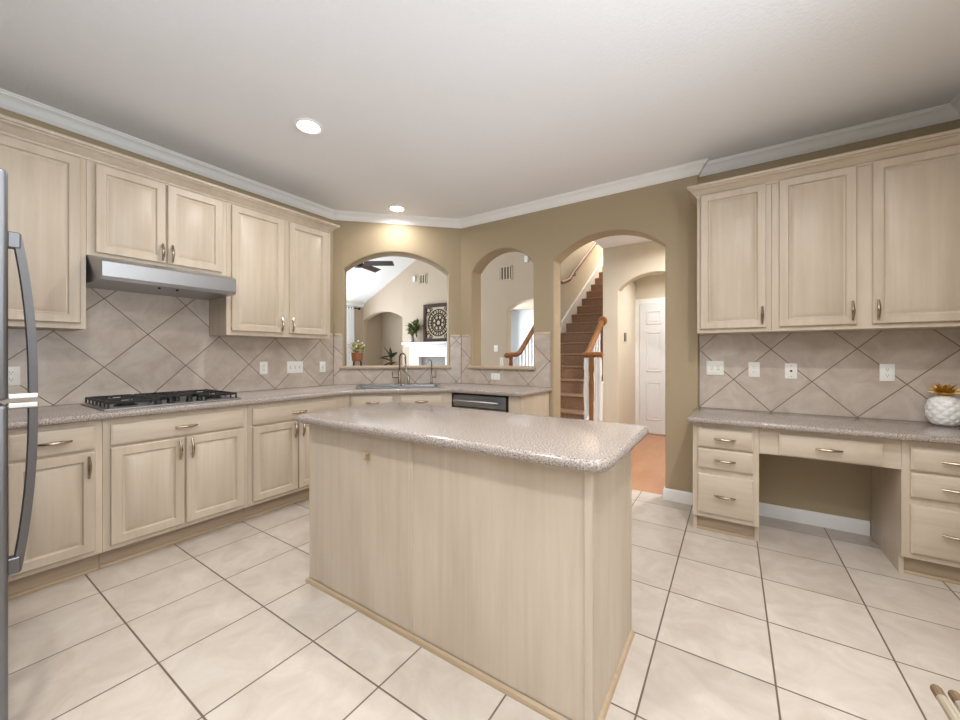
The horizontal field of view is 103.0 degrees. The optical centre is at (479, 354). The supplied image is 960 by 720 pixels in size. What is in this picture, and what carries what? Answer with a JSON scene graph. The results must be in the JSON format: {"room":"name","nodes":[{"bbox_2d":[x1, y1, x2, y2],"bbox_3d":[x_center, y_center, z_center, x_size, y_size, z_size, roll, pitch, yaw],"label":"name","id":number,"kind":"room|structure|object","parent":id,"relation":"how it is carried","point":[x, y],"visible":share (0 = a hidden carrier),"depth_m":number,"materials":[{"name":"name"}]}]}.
{"room":"kitchen","nodes":[
{"label":"kitchen","id":0,"kind":"room"},
{"bbox_2d":[0,108,332,406],"bbox_3d":[-2.648,-0.163,2.811,0.200,2.805,3.565,0,0,34],"label":"wall","id":1,"kind":"structure","parent":0,"point":[5,112],"depth_m":3.00,"materials":[{"name":"beige paint"}]},
{"bbox_2d":[0,133,85,330],"bbox_3d":[-2.707,-0.690,2.226,0.333,1.060,0.524,0,0,34],"label":"upper cabinet","id":2,"kind":"object","parent":1,"relation":"attached to","point":[47,186],"visible":0.98,"depth_m":2.22,"materials":[{"name":"brown wood"}]},
{"bbox_2d":[86,160,225,275],"bbox_3d":[-2.329,-0.921,2.761,0.373,0.598,0.784,0,0,34],"label":"upper cabinet","id":3,"kind":"object","parent":1,"relation":"attached to","point":[130,216],"visible":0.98,"depth_m":2.62,"materials":[{"name":"brown wood"}]},
{"bbox_2d":[86,255,235,299],"bbox_3d":[-2.272,-0.534,2.724,0.503,0.172,0.781,0,0,34],"label":"range hood","id":4,"kind":"object","parent":1,"relation":"attached to","point":[105,273],"visible":1,"depth_m":2.56,"materials":[{"name":"silver metal"}]},
{"bbox_2d":[0,288,332,405],"bbox_3d":[-2.264,-0.148,3.204,0.008,0.946,2.354,0,0,34],"label":"tile backsplash","id":5,"kind":"structure","parent":1,"relation":"attached to","point":[133,343],"depth_m":2.87,"materials":[{"name":"beige tile"}]},
{"bbox_2d":[8,366,19,385],"bbox_3d":[-2.842,0.128,2.313,0.009,0.116,0.072,0,0,34],"label":"wall outlet","id":6,"kind":"object","parent":5,"relation":"attached to","point":[13,372],"visible":0.78,"depth_m":2.32,"materials":[{"name":"white plastic"}]},
{"bbox_2d":[8,370,14,375],"bbox_3d":[-2.840,0.108,2.312,0.003,0.033,0.033,0,0,34],"label":"receptacle","id":7,"kind":"object","parent":6,"relation":"attached to","point":[10,372],"depth_m":2.31,"materials":[{"name":"white plastic"}]},
{"bbox_2d":[8,377,14,381],"bbox_3d":[-2.840,0.148,2.312,0.003,0.033,0.033,0,0,34],"label":"receptacle","id":8,"kind":"object","parent":6,"relation":"attached to","point":[10,379],"depth_m":2.31,"materials":[{"name":"white plastic"}]},
{"bbox_2d":[260,362,267,373],"bbox_3d":[-2.018,0.121,3.559,0.009,0.116,0.072,0,0,34],"label":"wall outlet","id":9,"kind":"object","parent":5,"relation":"attached to","point":[263,365],"visible":1,"depth_m":3.56,"materials":[{"name":"white plastic"}]},
{"bbox_2d":[287,361,302,372],"bbox_3d":[-1.845,0.121,3.813,0.016,0.116,0.165,0,0,34],"label":"light switch","id":10,"kind":"object","parent":5,"relation":"attached to","point":[292,366],"visible":1,"depth_m":3.81,"materials":[{"name":"white plastic"}]},
{"bbox_2d":[319,362,325,372],"bbox_3d":[-1.676,0.128,4.069,0.016,0.116,0.072,0,0,34],"label":"light switch","id":11,"kind":"object","parent":5,"relation":"attached to","point":[322,365],"visible":1,"depth_m":4.07,"materials":[{"name":"white plastic"}]},
{"bbox_2d":[0,88,334,219],"bbox_3d":[-2.508,-1.524,2.772,0.078,0.082,3.355,0,0,34],"label":"trim","id":12,"kind":"structure","parent":1,"relation":"attached to","point":[10,101],"depth_m":2.81,"materials":[{"name":"white paint"}]},
{"bbox_2d":[0,114,339,233],"bbox_3d":[-2.198,-1.253,2.959,0.380,0.082,2.310,0,0,34],"label":"crown molding","id":13,"kind":"structure","parent":1,"relation":"attached to","point":[9,126],"depth_m":2.56,"materials":[{"name":"brown wood"}]},
{"bbox_2d":[209,202,329,339],"bbox_3d":[-1.854,-0.690,3.478,0.373,1.060,0.935,0,0,34],"label":"upper cabinet","id":14,"kind":"object","parent":1,"relation":"attached to","point":[280,268],"visible":0.98,"depth_m":3.31,"materials":[{"name":"brown wood"}]},
{"bbox_2d":[346,305,381,365],"bbox_3d":[-3.946,-0.260,8.488,0.150,3.000,4.800,0,0,34],"label":"wall","id":15,"kind":"structure","parent":0,"point":[375,323],"depth_m":10.01,"materials":[{"name":"beige paint"}]},
{"bbox_2d":[346,301,364,306],"bbox_3d":[-4.079,-1.280,8.096,0.060,0.120,4.000,0,0,34],"label":"trim","id":16,"kind":"structure","parent":15,"relation":"attached to","point":[349,303],"depth_m":9.52,"materials":[{"name":"white paint"}]},
{"bbox_3d":[-3.846,-1.160,8.389,0.125,0.070,2.945,0,0,33],"label":"curtain rod","id":17,"kind":"object","parent":15,"relation":"attached to","visible":0},
{"bbox_2d":[346,306,353,365],"bbox_3d":[-3.236,0.000,9.253,0.084,2.380,0.464,0,0,34],"label":"curtain","id":18,"kind":"object","parent":17,"relation":"hanging from","point":[349,311],"visible":0.31,"depth_m":9.31,"materials":[{"name":"white fabric"}]},
{"bbox_2d":[346,256,415,302],"bbox_3d":[-0.608,-2.908,7.597,6.800,3.432,7.400,0,0,34],"label":"ceiling","id":19,"kind":"structure","parent":0,"point":[362,284],"depth_m":8.82,"materials":[{"name":"white paint"}]},
{"bbox_2d":[354,261,393,271],"bbox_3d":[-2.274,-1.980,7.030,1.253,0.760,1.296,0,0,34],"label":"ceiling fan","id":20,"kind":"object","parent":19,"relation":"hanging from","point":[368,265],"visible":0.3,"depth_m":7.02,"materials":[{"name":"brown metal"}]},
{"bbox_2d":[333,220,460,401],"bbox_3d":[-0.938,-0.163,4.432,1.421,2.805,0.200,0,0,-12],"label":"wall","id":21,"kind":"structure","parent":0,"point":[354,243],"depth_m":4.33,"materials":[{"name":"beige paint"}]},
{"bbox_2d":[340,365,451,368],"bbox_3d":[-0.953,0.140,4.416,1.235,0.035,0.265,0,0,-12],"label":"ledge","id":22,"kind":"object","parent":21,"relation":"attached to","point":[366,366],"visible":1,"depth_m":4.32,"materials":[{"name":"beige stone"}]},
{"bbox_2d":[349,340,366,365],"bbox_3d":[-1.401,-0.026,4.382,0.229,0.297,0.221,0,0,-11],"label":"planter","id":23,"kind":"object","parent":22,"relation":"on","point":[356,356],"visible":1,"depth_m":4.33,"materials":[{"name":"orange plastic"}]},
{"bbox_2d":[333,210,460,228],"bbox_3d":[-0.910,-1.524,4.296,1.421,0.082,0.078,0,0,-12],"label":"trim","id":24,"kind":"structure","parent":21,"relation":"attached to","point":[338,215],"depth_m":4.29,"materials":[{"name":"white paint"}]},
{"bbox_2d":[334,336,460,384],"bbox_3d":[-0.916,0.057,4.330,1.407,0.534,0.008,0,0,-12],"label":"tile backsplash","id":25,"kind":"structure","parent":21,"relation":"attached to","point":[453,375],"depth_m":4.32,"materials":[{"name":"beige tile"}]},
{"bbox_2d":[363,252,533,365],"bbox_3d":[-0.707,-1.560,8.353,5.400,5.600,0.150,0,0,34],"label":"wall","id":26,"kind":"structure","parent":0,"point":[402,296],"depth_m":7.75,"materials":[{"name":"beige paint"}]},
{"bbox_2d":[382,312,402,364],"bbox_3d":[-2.098,-0.260,9.693,1.600,3.000,0.650,0,0,34],"label":"wall niche","id":27,"kind":"object","parent":26,"relation":"in","point":[392,323],"visible":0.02,"depth_m":10.09,"materials":[{"name":"beige paint"}]},
{"bbox_2d":[418,274,426,284],"bbox_3d":[-1.303,-1.720,8.649,0.260,0.220,0.012,0,0,34],"label":"air vent","id":28,"kind":"object","parent":26,"relation":"in","point":[422,279],"visible":1,"depth_m":8.64,"materials":[{"name":"beige metal"}]},
{"bbox_2d":[499,265,511,280],"bbox_3d":[0.498,-1.600,7.457,0.300,0.280,0.012,0,0,34],"label":"air vent","id":29,"kind":"object","parent":26,"relation":"in","point":[505,272],"visible":1,"depth_m":7.46,"materials":[{"name":"beige metal"}]},
{"bbox_2d":[0,0,959,218],"bbox_3d":[-0.318,-1.615,0.480,6.660,0.100,7.250,0,0,34],"label":"ceiling","id":30,"kind":"structure","parent":0,"point":[453,109],"depth_m":2.15,"materials":[{"name":"white paint"}]},
{"bbox_2d":[293,118,323,134],"bbox_3d":[-1.173,-1.560,2.611,0.190,0.009,0.190,0,0,34],"label":"recessed light","id":31,"kind":"object","parent":30,"relation":"in","point":[304,125],"visible":1,"depth_m":2.60,"materials":[{"name":"white paint"}]},
{"bbox_2d":[297,121,319,132],"bbox_3d":[-1.173,-1.562,2.611,0.140,0.004,0.140,0,0,33],"label":"diffuser","id":32,"kind":"object","parent":31,"relation":"attached to","point":[303,126],"depth_m":2.61,"materials":[{"name":"white plastic"}]},
{"bbox_2d":[388,205,405,211],"bbox_3d":[-0.887,-1.560,4.077,0.190,0.009,0.190,0,0,34],"label":"recessed light","id":33,"kind":"object","parent":30,"relation":"in","point":[394,208],"visible":1,"depth_m":4.06,"materials":[{"name":"white paint"}]},
{"bbox_2d":[390,206,403,210],"bbox_3d":[-0.887,-1.562,4.077,0.140,0.004,0.140,0,0,33],"label":"diffuser","id":34,"kind":"object","parent":33,"relation":"attached to","point":[392,208],"depth_m":4.06,"materials":[{"name":"white plastic"}]},
{"bbox_2d":[8,434,959,719],"bbox_3d":[0.938,1.280,2.377,6.660,0.080,11.800,0,0,34],"label":"floor","id":35,"kind":"structure","parent":0,"point":[801,621],"depth_m":1.67,"materials":[{"name":"beige tile"}]},
{"bbox_2d":[0,168,38,719],"bbox_3d":[-2.009,0.340,1.086,0.910,1.800,0.883,0,0,34],"label":"refrigerator","id":36,"kind":"object","parent":35,"relation":"on","point":[9,565],"visible":1,"depth_m":1.15,"materials":[{"name":"silver metal"}]},
{"bbox_2d":[8,420,101,599],"bbox_3d":[-2.501,0.804,2.177,0.716,0.872,0.379,0,0,34],"label":"base cabinet","id":37,"kind":"object","parent":35,"relation":"on","point":[64,542],"visible":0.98,"depth_m":2.02,"materials":[{"name":"brown wood"}]},
{"bbox_2d":[99,405,247,568],"bbox_3d":[-2.181,0.804,2.660,0.716,0.872,0.779,0,0,34],"label":"base cabinet","id":38,"kind":"object","parent":35,"relation":"on","point":[168,479],"visible":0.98,"depth_m":2.43,"materials":[{"name":"brown wood"}]},
{"bbox_2d":[243,394,349,519],"bbox_3d":[-1.716,0.804,3.363,0.716,0.872,0.904,0,0,34],"label":"base cabinet","id":39,"kind":"object","parent":35,"relation":"on","point":[278,445],"visible":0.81,"depth_m":3.01,"materials":[{"name":"brown wood"}]},
{"bbox_2d":[350,392,453,407],"bbox_3d":[-0.825,0.804,3.959,1.800,0.872,0.711,0,0,-12],"label":"base cabinet","id":40,"kind":"object","parent":35,"relation":"on","point":[437,399],"visible":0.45,"depth_m":3.67,"materials":[{"name":"brown wood"}]},
{"bbox_2d":[8,383,551,429],"bbox_3d":[-1.093,0.345,3.033,2.141,0.041,3.361,0,0,34],"label":"countertop","id":41,"kind":"structure","parent":40,"relation":"on","point":[70,413],"depth_m":2.92,"materials":[{"name":"stone"}]},
{"bbox_2d":[80,389,241,410],"bbox_3d":[-2.185,0.300,2.650,0.550,0.050,0.738,0,0,34],"label":"gas cooktop","id":42,"kind":"object","parent":41,"relation":"in","point":[156,399],"visible":1,"depth_m":2.54,"materials":[{"name":"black metal"}]},
{"bbox_2d":[355,383,440,388],"bbox_3d":[-0.850,0.407,4.005,0.840,0.176,0.470,0,0,-11],"label":"sink","id":43,"kind":"object","parent":41,"relation":"in","point":[417,385],"visible":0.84,"depth_m":4.13,"materials":[{"name":"silver metal"}]},
{"bbox_2d":[392,353,406,383],"bbox_3d":[-0.869,0.146,4.173,0.181,0.346,0.069,0,0,15],"label":"kitchen faucet","id":44,"kind":"object","parent":41,"relation":"on","point":[400,354],"visible":0.98,"depth_m":4.17,"materials":[{"name":"silver metal"}]},
{"bbox_2d":[426,359,435,383],"bbox_3d":[-0.550,0.183,4.256,0.127,0.270,0.043,0,0,-36],"label":"filter faucet","id":45,"kind":"object","parent":41,"relation":"on","point":[432,376],"visible":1,"depth_m":4.26,"materials":[{"name":"silver metal"}]},
{"bbox_2d":[305,424,634,719],"bbox_3d":[-0.130,0.803,1.899,1.590,0.874,0.598,0,0,34],"label":"kitchen island","id":46,"kind":"object","parent":35,"relation":"on","point":[516,575],"visible":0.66,"depth_m":1.49,"materials":[{"name":"brown wood"}]},
{"bbox_2d":[361,452,370,460],"bbox_3d":[-0.547,0.485,1.816,0.036,0.039,0.038,0,0,34],"label":"wall hook","id":47,"kind":"object","parent":46,"relation":"attached to","point":[367,454],"visible":1,"depth_m":1.82,"materials":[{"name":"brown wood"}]},
{"bbox_2d":[296,402,648,471],"bbox_3d":[-0.112,0.345,1.914,1.670,0.041,0.742,0,0,34],"label":"island countertop","id":48,"kind":"structure","parent":46,"relation":"on","point":[569,443],"depth_m":1.64,"materials":[{"name":"stone"}]},
{"bbox_2d":[452,393,508,412],"bbox_3d":[0.138,0.806,3.807,0.617,0.868,0.639,0,0,34],"label":"dishwasher","id":49,"kind":"object","parent":35,"relation":"on","point":[460,400],"visible":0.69,"depth_m":3.56,"materials":[{"name":"black metal"}]},
{"bbox_2d":[509,392,548,415],"bbox_3d":[0.478,0.804,3.635,0.128,0.872,0.614,0,0,34],"label":"base cabinet","id":50,"kind":"object","parent":35,"relation":"on","point":[536,404],"visible":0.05,"depth_m":3.51,"materials":[{"name":"brown wood"}]},
{"bbox_2d":[560,259,602,420],"bbox_3d":[2.104,-0.500,6.684,1.090,3.480,5.642,0,0,34],"label":"staircase","id":51,"kind":"structure","parent":35,"relation":"on","point":[579,324],"depth_m":6.20,"materials":[{"name":"brown carpet"}]},
{"bbox_2d":[500,325,533,365],"bbox_3d":[0.813,-0.173,5.707,0.134,2.025,1.872,0,0,34],"label":"stair railing","id":52,"kind":"object","parent":51,"relation":"on","point":[510,355],"visible":0.28,"depth_m":5.32,"materials":[{"name":"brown wood"}]},
{"bbox_2d":[583,316,606,420],"bbox_3d":[1.458,0.370,4.660,0.231,1.740,0.617,0,0,34],"label":"stair railing","id":53,"kind":"object","parent":51,"relation":"attached to","point":[592,360],"visible":0.8,"depth_m":4.43,"materials":[{"name":"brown wood"}]},
{"bbox_2d":[693,422,758,541],"bbox_3d":[1.806,0.856,2.810,0.380,0.768,0.621,0,0,34],"label":"drawer pedestal","id":54,"kind":"object","parent":35,"relation":"on","point":[725,457],"visible":1,"depth_m":2.59,"materials":[{"name":"brown wood"}]},
{"bbox_2d":[871,440,959,584],"bbox_3d":[2.671,0.856,2.237,0.405,0.768,0.621,0,0,34],"label":"drawer pedestal","id":55,"kind":"object","parent":35,"relation":"on","point":[915,507],"visible":0.97,"depth_m":2.09,"materials":[{"name":"brown wood"}]},
{"bbox_2d":[687,407,959,444],"bbox_3d":[2.235,0.452,2.533,1.471,0.038,0.631,0,0,34],"label":"countertop","id":56,"kind":"structure","parent":55,"relation":"on","point":[917,431],"depth_m":2.41,"materials":[{"name":"stone"}]},
{"bbox_2d":[759,428,900,468],"bbox_3d":[2.203,0.557,2.481,0.643,0.170,0.511,0,0,34],"label":"drawer unit","id":57,"kind":"object","parent":56,"relation":"attached to","point":[878,452],"visible":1,"depth_m":2.28,"materials":[{"name":"brown wood"}]},
{"bbox_2d":[924,383,959,425],"bbox_3d":[2.867,0.305,2.353,0.167,0.254,0.164,0,0,-26],"label":"jar","id":58,"kind":"object","parent":56,"relation":"on","point":[943,409],"visible":1,"depth_m":2.32,"materials":[{"name":"white ceramic"}]},
{"bbox_2d":[930,684,959,719],"bbox_3d":[0.831,0.764,0.206,0.575,0.953,0.758,0,0,34],"label":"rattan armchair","id":59,"kind":"object","parent":35,"relation":"on","point":[937,691],"visible":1,"depth_m":0.65,"materials":[{"name":"beige wood"}]},
{"bbox_2d":[511,309,533,365],"bbox_3d":[1.151,-0.260,8.262,2.200,3.000,1.750,0,0,34],"label":"wall","id":60,"kind":"structure","parent":0,"point":[522,321],"depth_m":9.29,"materials":[{"name":"white paint"}]},
{"bbox_2d":[511,300,533,310],"bbox_3d":[1.193,-1.140,8.234,2.100,0.100,1.750,0,0,34],"label":"ceiling","id":61,"kind":"structure","parent":0,"point":[528,305],"depth_m":8.57,"materials":[{"name":"beige paint"}]},
{"bbox_2d":[461,175,697,492],"bbox_3d":[0.841,-0.163,3.893,2.415,2.805,0.200,0,0,34],"label":"wall","id":62,"kind":"structure","parent":0,"point":[664,214],"depth_m":3.45,"materials":[{"name":"beige paint"}]},
{"bbox_2d":[467,365,535,369],"bbox_3d":[0.276,0.140,4.252,0.846,0.035,0.265,0,0,34],"label":"ledge","id":63,"kind":"object","parent":62,"relation":"attached to","point":[477,366],"visible":0.95,"depth_m":4.11,"materials":[{"name":"beige stone"}]},
{"bbox_2d":[462,334,549,386],"bbox_3d":[0.248,0.057,4.160,1.108,0.534,0.008,0,0,34],"label":"tile backsplash","id":64,"kind":"structure","parent":62,"relation":"attached to","point":[540,377],"depth_m":4.04,"materials":[{"name":"beige tile"}]},
{"bbox_2d":[491,373,499,379],"bbox_3d":[0.169,0.237,4.202,0.116,0.072,0.009,0,0,34],"label":"wall outlet","id":65,"kind":"object","parent":64,"relation":"attached to","point":[494,376],"visible":1,"depth_m":4.20,"materials":[{"name":"white plastic"}]},
{"bbox_2d":[534,332,549,334],"bbox_3d":[0.636,-0.223,3.899,0.173,0.024,0.014,0,0,34],"label":"tile border","id":66,"kind":"structure","parent":62,"relation":"attached to","point":[535,333],"depth_m":3.90,"materials":[{"name":"beige tile"}]},
{"bbox_2d":[459,158,707,228],"bbox_3d":[0.796,-1.524,3.755,2.493,0.082,0.078,0,0,34],"label":"trim","id":67,"kind":"structure","parent":62,"relation":"attached to","point":[693,168],"depth_m":3.58,"materials":[{"name":"white paint"}]},
{"bbox_2d":[663,487,692,504],"bbox_3d":[1.714,1.191,3.246,0.272,0.098,0.114,0,0,34],"label":"baseboard","id":68,"kind":"structure","parent":62,"relation":"attached to","point":[673,495],"depth_m":3.21,"materials":[{"name":"white paint"}]},
{"bbox_2d":[698,160,707,176],"bbox_3d":[1.819,-1.524,3.112,0.039,0.082,0.149,0,0,-12],"label":"trim","id":69,"kind":"structure","parent":62,"relation":"attached to","point":[705,164],"depth_m":3.11,"materials":[{"name":"white paint"}]},
{"bbox_2d":[560,241,602,327],"bbox_3d":[2.240,-1.560,7.991,0.115,5.600,3.400,0,0,34],"label":"wall","id":70,"kind":"structure","parent":0,"point":[569,291],"depth_m":7.29,"materials":[{"name":"beige paint"}]},
{"bbox_2d":[560,242,596,283],"bbox_3d":[2.166,-2.103,7.661,0.128,1.806,2.865,0,0,34],"label":"wall handrail","id":71,"kind":"object","parent":70,"relation":"attached to","point":[582,260],"visible":0.8,"depth_m":7.03,"materials":[{"name":"brown wood"}]},
{"bbox_2d":[594,235,651,247],"bbox_3d":[2.389,-1.430,3.791,2.600,0.100,1.340,0,0,34],"label":"ceiling","id":72,"kind":"structure","parent":0,"point":[619,240],"depth_m":4.60,"materials":[{"name":"white paint"}]},
{"bbox_2d":[621,280,635,423],"bbox_3d":[2.945,-1.560,6.895,0.100,5.600,4.450,0,0,34],"label":"wall","id":73,"kind":"structure","parent":0,"point":[628,294],"depth_m":5.72,"materials":[{"name":"beige paint"}]},
{"bbox_2d":[603,241,664,422],"bbox_3d":[2.634,-0.070,4.342,2.400,2.620,0.150,0,0,34],"label":"wall","id":74,"kind":"structure","parent":0,"point":[623,265],"depth_m":4.87,"materials":[{"name":"beige paint"}]},
{"bbox_2d":[636,274,664,298],"bbox_3d":[2.826,-0.070,5.175,1.600,2.620,1.450,0,0,34],"label":"wall","id":75,"kind":"structure","parent":0,"point":[650,286],"depth_m":6.01,"materials":[{"name":"beige paint"}]},
{"bbox_2d":[635,297,664,434],"bbox_3d":[2.840,0.175,5.849,0.880,2.130,0.110,0,0,34],"label":"door","id":76,"kind":"structure","parent":75,"relation":"in","point":[649,313],"depth_m":5.98,"materials":[{"name":"white paint"}]},
{"bbox_2d":[698,119,959,535],"bbox_3d":[2.529,-0.163,2.811,1.595,2.805,0.150,0,0,34],"label":"wall","id":77,"kind":"structure","parent":0,"point":[821,486],"depth_m":2.77,"materials":[{"name":"beige paint"}]},
{"bbox_2d":[697,183,770,334],"bbox_3d":[1.917,-0.688,2.896,0.453,1.045,0.377,0,0,34],"label":"upper cabinet","id":78,"kind":"object","parent":77,"relation":"attached to","point":[734,226],"visible":1,"depth_m":2.77,"materials":[{"name":"brown wood"}]},
{"bbox_2d":[759,502,869,535],"bbox_3d":[2.409,1.191,2.792,0.635,0.098,0.014,0,0,34],"label":"baseboard","id":79,"kind":"structure","parent":77,"relation":"attached to","point":[835,522],"depth_m":2.77,"materials":[{"name":"white paint"}]},
{"bbox_2d":[699,103,959,176],"bbox_3d":[2.404,-1.524,2.757,1.445,0.082,0.078,0,0,34],"label":"trim","id":80,"kind":"structure","parent":77,"relation":"attached to","point":[944,113],"depth_m":2.68,"materials":[{"name":"white paint"}]},
{"bbox_2d":[700,329,959,421],"bbox_3d":[2.427,0.134,2.784,1.430,0.597,0.008,0,0,34],"label":"tile backsplash","id":81,"kind":"structure","parent":77,"relation":"attached to","point":[838,373],"depth_m":2.71,"materials":[{"name":"beige tile"}]},
{"bbox_2d":[706,361,723,374],"bbox_3d":[1.915,0.106,3.108,0.120,0.116,0.016,0,0,34],"label":"light switch","id":82,"kind":"object","parent":81,"relation":"attached to","point":[712,367],"visible":1,"depth_m":3.11,"materials":[{"name":"white plastic"}]},
{"bbox_2d":[748,362,759,376],"bbox_3d":[2.132,0.113,2.968,0.072,0.116,0.009,0,0,34],"label":"wall outlet","id":83,"kind":"object","parent":81,"relation":"attached to","point":[753,367],"visible":1,"depth_m":2.97,"materials":[{"name":"white plastic"}]},
{"bbox_2d":[785,363,796,378],"bbox_3d":[2.320,0.119,2.845,0.072,0.116,0.008,0,0,34],"label":"phone jack","id":84,"kind":"object","parent":81,"relation":"attached to","point":[790,368],"visible":1,"depth_m":2.84,"materials":[{"name":"white plastic"}]},
{"bbox_2d":[880,364,894,380],"bbox_3d":[2.739,0.118,2.566,0.072,0.116,0.009,0,0,34],"label":"wall outlet","id":85,"kind":"object","parent":81,"relation":"attached to","point":[887,371],"visible":1,"depth_m":2.56,"materials":[{"name":"white plastic"}]},
{"bbox_2d":[884,373,890,377],"bbox_3d":[2.738,0.138,2.564,0.033,0.033,0.003,0,0,34],"label":"receptacle","id":86,"kind":"object","parent":85,"relation":"attached to","point":[886,375],"depth_m":2.56,"materials":[{"name":"white plastic"}]},
{"bbox_2d":[769,145,959,332],"bbox_3d":[2.512,-0.688,2.502,0.972,1.045,0.377,0,0,34],"label":"upper cabinet","id":87,"kind":"object","parent":77,"relation":"attached to","point":[875,246],"visible":0.98,"depth_m":2.39,"materials":[{"name":"brown wood"}]},
{"bbox_2d":[687,128,959,206],"bbox_3d":[2.295,-1.235,2.643,1.490,0.082,0.380,0,0,34],"label":"crown molding","id":88,"kind":"structure","parent":87,"relation":"attached to","point":[862,157],"depth_m":2.46,"materials":[{"name":"brown wood"}]},
{"bbox_3d":[-1.537,1.280,7.553,5.700,0.079,5.900,0,0,33],"label":"floor","id":89,"kind":"structure","parent":0,"visible":0},
{"bbox_2d":[380,346,396,364],"bbox_3d":[-2.193,0.512,9.495,0.616,1.455,0.376,0,0,34],"label":"floor plant","id":90,"kind":"object","parent":89,"relation":"on","point":[391,355],"visible":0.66,"depth_m":9.49,"materials":[{"name":"green plant"}]},
{"bbox_2d":[401,341,446,364],"bbox_3d":[-1.113,0.477,8.229,1.640,1.525,0.500,0,0,34],"label":"fireplace mantel","id":91,"kind":"object","parent":89,"relation":"on","point":[419,352],"visible":0.34,"depth_m":8.40,"materials":[{"name":"white paint"}]},
{"bbox_2d":[405,318,422,341],"bbox_3d":[-1.535,-0.577,8.631,0.516,0.584,0.308,0,0,34],"label":"potted plant","id":92,"kind":"object","parent":91,"relation":"on","point":[413,328],"visible":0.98,"depth_m":8.57,"materials":[{"name":"green plant"}]},
{"bbox_2d":[401,341,446,344],"bbox_3d":[-1.041,-0.260,8.338,1.640,0.050,0.240,0,0,33],"label":"mantel shelf","id":93,"kind":"object","parent":91,"relation":"attached to","point":[442,342],"depth_m":8.31,"materials":[{"name":"white paint"}]},
{"bbox_2d":[423,303,446,341],"bbox_3d":[-0.915,-0.707,8.347,0.840,0.840,0.040,0,0,34],"label":"wall art","id":94,"kind":"object","parent":91,"relation":"on","point":[434,315],"visible":0.88,"depth_m":8.39,"materials":[{"name":"brown wood"}]},
{"bbox_3d":[2.438,-0.163,1.364,0.150,2.805,2.365,0,0,33],"label":"wall","id":95,"kind":"structure","parent":0,"visible":0},
{"bbox_2d":[950,92,959,114],"bbox_3d":[2.342,-1.524,1.427,0.078,0.082,2.365,0,0,34],"label":"trim","id":96,"kind":"structure","parent":95,"relation":"attached to","point":[955,102],"depth_m":2.34,"materials":[{"name":"white paint"}]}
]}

